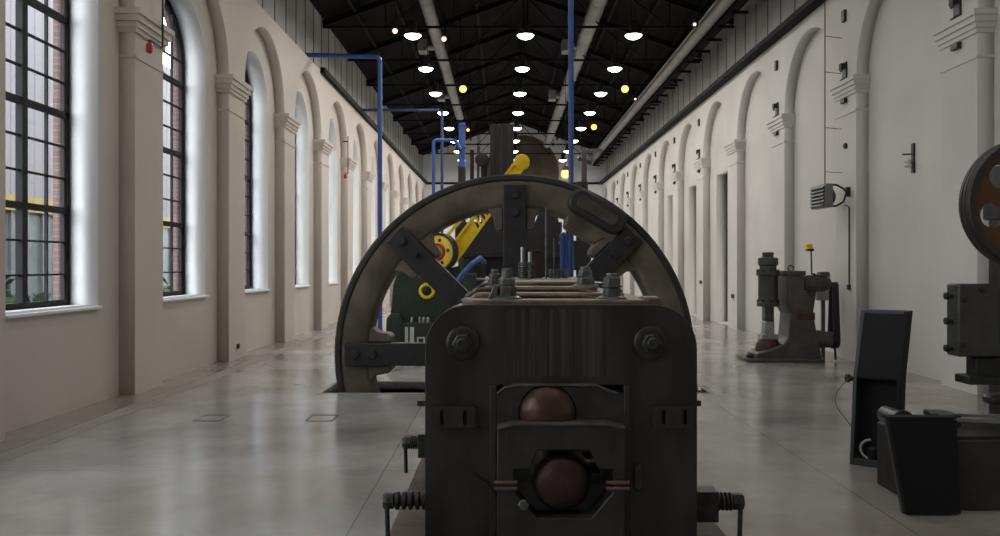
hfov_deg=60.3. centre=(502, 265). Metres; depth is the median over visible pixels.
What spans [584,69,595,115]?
pendant lamp
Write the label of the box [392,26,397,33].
globe lamp
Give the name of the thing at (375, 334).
socket
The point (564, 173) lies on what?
globe lamp
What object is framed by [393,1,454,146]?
trim
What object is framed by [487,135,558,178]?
trim
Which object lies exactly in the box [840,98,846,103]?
plate
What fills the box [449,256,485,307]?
hose
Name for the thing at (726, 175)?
door
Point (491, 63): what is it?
roof truss
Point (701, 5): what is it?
beam
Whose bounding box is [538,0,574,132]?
beam
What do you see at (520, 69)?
diffuser
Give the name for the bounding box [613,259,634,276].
socket
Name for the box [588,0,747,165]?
pipe
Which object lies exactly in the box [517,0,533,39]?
pendant lamp
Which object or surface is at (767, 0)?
trim
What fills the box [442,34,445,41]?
globe lamp
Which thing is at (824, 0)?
conduit
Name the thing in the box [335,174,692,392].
flywheel
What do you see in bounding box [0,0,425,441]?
wall
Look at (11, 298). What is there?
shrub
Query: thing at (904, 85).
wall
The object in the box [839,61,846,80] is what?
wall hook
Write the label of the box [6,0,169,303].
industrial building
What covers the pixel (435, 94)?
diffuser
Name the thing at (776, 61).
wall box
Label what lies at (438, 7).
trim
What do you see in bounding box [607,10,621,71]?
pendant lamp
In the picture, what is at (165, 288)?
shrub
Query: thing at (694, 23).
spotlight
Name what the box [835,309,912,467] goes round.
information kiosk
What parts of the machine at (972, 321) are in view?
frame, bearing arm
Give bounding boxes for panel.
[805,244,829,356]
[883,415,960,514]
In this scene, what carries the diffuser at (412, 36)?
attached to the pendant lamp at (412, 34)
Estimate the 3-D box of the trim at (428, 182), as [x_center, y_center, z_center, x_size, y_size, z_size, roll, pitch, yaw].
[0.665,-4.900,50.950,10.870,0.120,0.100,0,0,0]
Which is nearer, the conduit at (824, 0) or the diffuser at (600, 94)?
the conduit at (824, 0)
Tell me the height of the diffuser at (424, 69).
0.105 m
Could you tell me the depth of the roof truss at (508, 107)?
44.67 m
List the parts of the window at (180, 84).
frame, sill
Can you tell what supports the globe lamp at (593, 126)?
hanging from the ceiling
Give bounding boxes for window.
[6,0,102,317]
[163,0,208,301]
[245,69,270,292]
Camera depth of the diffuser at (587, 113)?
32.62 m
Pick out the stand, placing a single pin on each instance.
(534, 267)
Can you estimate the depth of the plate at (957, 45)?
11.08 m
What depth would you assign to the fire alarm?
11.06 m
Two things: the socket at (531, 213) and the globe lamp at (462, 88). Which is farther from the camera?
the globe lamp at (462, 88)
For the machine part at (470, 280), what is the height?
1.460 m
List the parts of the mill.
handle, handle, bed rail, cap plate, cap plate, cap plate, cap plate, bed plate, bed rail, handle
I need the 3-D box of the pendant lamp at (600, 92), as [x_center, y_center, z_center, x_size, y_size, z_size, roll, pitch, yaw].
[3.300,-6.663,29.070,0.456,1.867,0.456,0,0,0]
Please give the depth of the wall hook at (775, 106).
18.21 m
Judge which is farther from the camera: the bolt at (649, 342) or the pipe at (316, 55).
the pipe at (316, 55)
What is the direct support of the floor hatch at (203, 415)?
on the floor at (775, 435)
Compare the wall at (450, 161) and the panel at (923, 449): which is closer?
the panel at (923, 449)
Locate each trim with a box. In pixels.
[0,308,390,463]
[262,0,416,168]
[317,381,713,393]
[320,67,427,184]
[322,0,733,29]
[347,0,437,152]
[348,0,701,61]
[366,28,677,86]
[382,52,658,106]
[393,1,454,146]
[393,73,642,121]
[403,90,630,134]
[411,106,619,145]
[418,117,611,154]
[428,182,598,183]
[434,0,471,140]
[475,0,489,131]
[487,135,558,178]
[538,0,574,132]
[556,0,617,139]
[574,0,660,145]
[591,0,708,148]
[598,0,826,184]
[607,0,794,174]
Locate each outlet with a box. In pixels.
[418,39,428,54]
[437,90,443,101]
[548,90,555,101]
[561,39,567,54]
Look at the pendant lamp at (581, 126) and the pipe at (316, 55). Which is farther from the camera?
the pendant lamp at (581, 126)
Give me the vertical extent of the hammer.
1.836 m
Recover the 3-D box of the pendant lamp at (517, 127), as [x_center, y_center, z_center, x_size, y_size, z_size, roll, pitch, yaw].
[0.570,-7.127,36.390,0.456,2.794,0.456,0,0,0]
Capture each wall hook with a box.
[772,102,778,117]
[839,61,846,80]
[949,0,961,20]
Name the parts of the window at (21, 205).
frame, sill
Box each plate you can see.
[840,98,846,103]
[950,42,961,50]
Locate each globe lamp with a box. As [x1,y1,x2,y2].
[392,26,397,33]
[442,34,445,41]
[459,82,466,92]
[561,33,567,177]
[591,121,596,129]
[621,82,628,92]
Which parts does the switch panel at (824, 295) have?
panel, panel leg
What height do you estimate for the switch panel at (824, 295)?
1.985 m
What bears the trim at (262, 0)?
attached to the wall at (312, 225)
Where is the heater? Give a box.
[809,183,850,209]
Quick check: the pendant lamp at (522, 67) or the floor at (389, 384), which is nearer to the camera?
the floor at (389, 384)
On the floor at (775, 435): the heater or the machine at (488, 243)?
the machine at (488, 243)
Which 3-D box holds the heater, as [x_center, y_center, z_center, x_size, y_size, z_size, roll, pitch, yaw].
[5.638,-1.194,14.800,0.506,0.408,0.700,0,0,0]
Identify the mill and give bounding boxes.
[382,266,744,535]
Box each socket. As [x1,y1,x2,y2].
[368,326,394,341]
[368,366,394,379]
[394,259,419,278]
[420,233,440,257]
[488,208,502,231]
[526,208,540,231]
[587,239,608,257]
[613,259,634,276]
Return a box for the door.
[726,175,727,321]
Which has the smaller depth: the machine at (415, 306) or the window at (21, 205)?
the window at (21, 205)
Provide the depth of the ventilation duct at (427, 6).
25.98 m
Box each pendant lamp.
[404,20,421,39]
[418,28,433,71]
[429,82,441,96]
[437,82,448,115]
[444,119,453,130]
[512,102,523,115]
[513,14,526,96]
[514,119,521,130]
[514,132,519,142]
[515,0,529,71]
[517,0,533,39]
[559,153,566,161]
[576,119,585,130]
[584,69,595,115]
[594,82,606,96]
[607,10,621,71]
[624,0,642,39]
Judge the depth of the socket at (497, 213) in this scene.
11.11 m
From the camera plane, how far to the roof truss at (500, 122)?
48.32 m
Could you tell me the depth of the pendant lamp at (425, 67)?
25.32 m
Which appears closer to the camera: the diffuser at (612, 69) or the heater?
the heater
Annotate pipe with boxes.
[305,53,382,330]
[362,109,442,232]
[432,138,461,193]
[558,232,567,276]
[568,0,573,276]
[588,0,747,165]
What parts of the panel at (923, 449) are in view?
panel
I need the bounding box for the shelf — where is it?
[857,375,896,380]
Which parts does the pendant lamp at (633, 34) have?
lamp shade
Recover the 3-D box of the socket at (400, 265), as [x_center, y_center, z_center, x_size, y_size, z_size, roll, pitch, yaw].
[-1.374,-0.007,11.305,0.570,0.344,0.390,0,0,0]
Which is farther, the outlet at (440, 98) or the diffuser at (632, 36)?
the outlet at (440, 98)
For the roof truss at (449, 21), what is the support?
attached to the wall at (312, 225)
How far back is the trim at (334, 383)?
11.04 m
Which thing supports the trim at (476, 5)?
attached to the wall at (450, 161)
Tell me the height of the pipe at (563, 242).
2.112 m
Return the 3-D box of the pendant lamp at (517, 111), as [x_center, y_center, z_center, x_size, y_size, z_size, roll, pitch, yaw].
[0.570,-7.127,32.730,0.456,2.794,0.456,0,0,0]
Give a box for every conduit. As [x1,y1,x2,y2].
[824,0,841,183]
[845,204,850,289]
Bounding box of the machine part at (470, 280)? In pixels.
[464,274,488,291]
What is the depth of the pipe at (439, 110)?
27.06 m
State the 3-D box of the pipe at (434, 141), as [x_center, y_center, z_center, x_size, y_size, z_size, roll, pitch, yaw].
[-1.598,-0.983,24.000,0.903,5.166,0.220,0,0,0]
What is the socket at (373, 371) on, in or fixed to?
attached to the flywheel
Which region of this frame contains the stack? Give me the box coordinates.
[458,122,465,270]
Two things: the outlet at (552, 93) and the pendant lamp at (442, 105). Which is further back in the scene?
the outlet at (552, 93)
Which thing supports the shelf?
attached to the information kiosk
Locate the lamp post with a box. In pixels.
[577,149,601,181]
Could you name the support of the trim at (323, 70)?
attached to the wall at (312, 225)
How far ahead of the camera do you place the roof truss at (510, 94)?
41.00 m
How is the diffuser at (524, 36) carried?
attached to the pendant lamp at (525, 34)
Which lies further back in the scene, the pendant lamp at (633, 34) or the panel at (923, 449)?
the pendant lamp at (633, 34)
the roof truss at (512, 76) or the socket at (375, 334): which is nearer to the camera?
the socket at (375, 334)
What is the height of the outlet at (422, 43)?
0.350 m
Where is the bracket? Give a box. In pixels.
[902,143,914,172]
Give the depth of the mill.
4.74 m
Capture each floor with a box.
[0,304,999,535]
[327,383,705,392]
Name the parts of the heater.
casing, wall arm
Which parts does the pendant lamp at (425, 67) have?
lamp shade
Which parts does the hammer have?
plate, frame, motor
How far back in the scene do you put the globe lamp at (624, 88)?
28.13 m
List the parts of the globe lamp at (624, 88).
bulb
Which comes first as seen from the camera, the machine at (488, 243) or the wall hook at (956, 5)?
the wall hook at (956, 5)
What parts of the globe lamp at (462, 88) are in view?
bulb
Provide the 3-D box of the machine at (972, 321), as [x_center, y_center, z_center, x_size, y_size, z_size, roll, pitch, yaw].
[3.672,0.325,6.238,2.202,2.550,0.976,0,0,-22]
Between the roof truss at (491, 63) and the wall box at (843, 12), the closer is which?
the wall box at (843, 12)
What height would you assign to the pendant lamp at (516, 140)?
2.794 m
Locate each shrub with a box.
[6,277,42,303]
[32,292,50,300]
[163,277,169,291]
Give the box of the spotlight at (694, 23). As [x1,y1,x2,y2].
[691,16,701,27]
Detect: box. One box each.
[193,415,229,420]
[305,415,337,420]
[774,60,777,70]
[841,9,846,22]
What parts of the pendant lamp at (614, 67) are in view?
lamp shade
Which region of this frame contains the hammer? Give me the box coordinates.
[736,252,840,362]
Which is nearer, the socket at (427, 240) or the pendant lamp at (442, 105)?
the socket at (427, 240)
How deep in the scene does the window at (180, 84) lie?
13.56 m
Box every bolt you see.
[446,326,479,359]
[633,326,667,359]
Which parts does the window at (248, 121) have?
frame, sill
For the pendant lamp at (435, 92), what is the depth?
28.97 m
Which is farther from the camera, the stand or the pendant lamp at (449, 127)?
the pendant lamp at (449, 127)
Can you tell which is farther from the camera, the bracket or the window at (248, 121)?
the window at (248, 121)
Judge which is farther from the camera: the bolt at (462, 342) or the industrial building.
the industrial building
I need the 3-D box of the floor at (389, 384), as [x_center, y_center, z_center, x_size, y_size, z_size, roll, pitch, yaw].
[0.160,2.710,11.355,4.880,2.180,1.050,0,0,0]
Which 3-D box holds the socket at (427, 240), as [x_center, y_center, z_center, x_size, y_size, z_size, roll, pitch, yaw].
[-0.993,-0.389,11.305,0.344,0.570,0.390,0,0,0]
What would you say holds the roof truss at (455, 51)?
attached to the wall at (312, 225)
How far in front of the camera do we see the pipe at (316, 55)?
20.65 m
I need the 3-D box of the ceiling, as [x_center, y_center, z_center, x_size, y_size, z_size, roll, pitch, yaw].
[0.600,-7.510,23.000,11.800,2.320,56.600,0,0,0]
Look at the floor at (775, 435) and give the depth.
7.30 m
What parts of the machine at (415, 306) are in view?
arm rod, arm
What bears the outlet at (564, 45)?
attached to the ventilation duct at (595, 9)
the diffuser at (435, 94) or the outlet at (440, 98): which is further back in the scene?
the outlet at (440, 98)
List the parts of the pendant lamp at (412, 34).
lamp shade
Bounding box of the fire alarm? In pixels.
[146,0,163,53]
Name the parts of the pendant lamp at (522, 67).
lamp shade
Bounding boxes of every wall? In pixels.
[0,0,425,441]
[423,122,605,276]
[602,0,999,394]
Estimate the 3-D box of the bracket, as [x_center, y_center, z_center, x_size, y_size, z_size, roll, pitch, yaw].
[6.020,-1.600,12.780,0.165,0.440,0.120,0,0,0]
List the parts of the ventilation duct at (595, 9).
hanger rod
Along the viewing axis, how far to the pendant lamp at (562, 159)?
47.27 m
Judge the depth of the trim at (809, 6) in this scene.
21.21 m
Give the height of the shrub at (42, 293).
1.580 m
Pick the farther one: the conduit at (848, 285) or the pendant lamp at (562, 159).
the pendant lamp at (562, 159)
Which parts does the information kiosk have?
knob, panel, screen panel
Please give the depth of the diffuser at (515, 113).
32.62 m
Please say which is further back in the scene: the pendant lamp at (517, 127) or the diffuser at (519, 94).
the pendant lamp at (517, 127)
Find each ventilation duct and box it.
[418,0,463,119]
[543,0,606,147]
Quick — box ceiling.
[310,0,748,155]
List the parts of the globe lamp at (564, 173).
bulb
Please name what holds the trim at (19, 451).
attached to the wall at (312, 225)
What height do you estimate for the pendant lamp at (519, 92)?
2.794 m
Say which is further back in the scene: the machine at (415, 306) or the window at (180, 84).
the machine at (415, 306)
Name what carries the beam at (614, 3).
attached to the wall at (450, 161)
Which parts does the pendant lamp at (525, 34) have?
lamp shade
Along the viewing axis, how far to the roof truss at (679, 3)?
22.73 m
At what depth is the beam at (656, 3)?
28.16 m
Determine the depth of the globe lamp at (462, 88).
28.12 m
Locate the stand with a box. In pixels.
[477,207,622,452]
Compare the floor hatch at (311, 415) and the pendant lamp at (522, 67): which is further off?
the pendant lamp at (522, 67)
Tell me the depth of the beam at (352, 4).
27.63 m
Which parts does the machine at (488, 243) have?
guide post, guide post, guide post, guide post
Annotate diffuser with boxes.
[404,33,420,39]
[419,67,432,71]
[429,92,441,96]
[513,112,522,115]
[514,92,525,96]
[515,67,528,71]
[517,33,533,39]
[584,112,594,115]
[594,92,606,96]
[608,67,621,71]
[625,33,641,39]
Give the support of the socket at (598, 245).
attached to the flywheel
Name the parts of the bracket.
plate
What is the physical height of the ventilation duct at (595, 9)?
1.553 m
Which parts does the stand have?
spring rod, spring rod, tie rod, plate, tie rod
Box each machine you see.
[386,154,529,341]
[455,124,590,285]
[877,144,999,509]

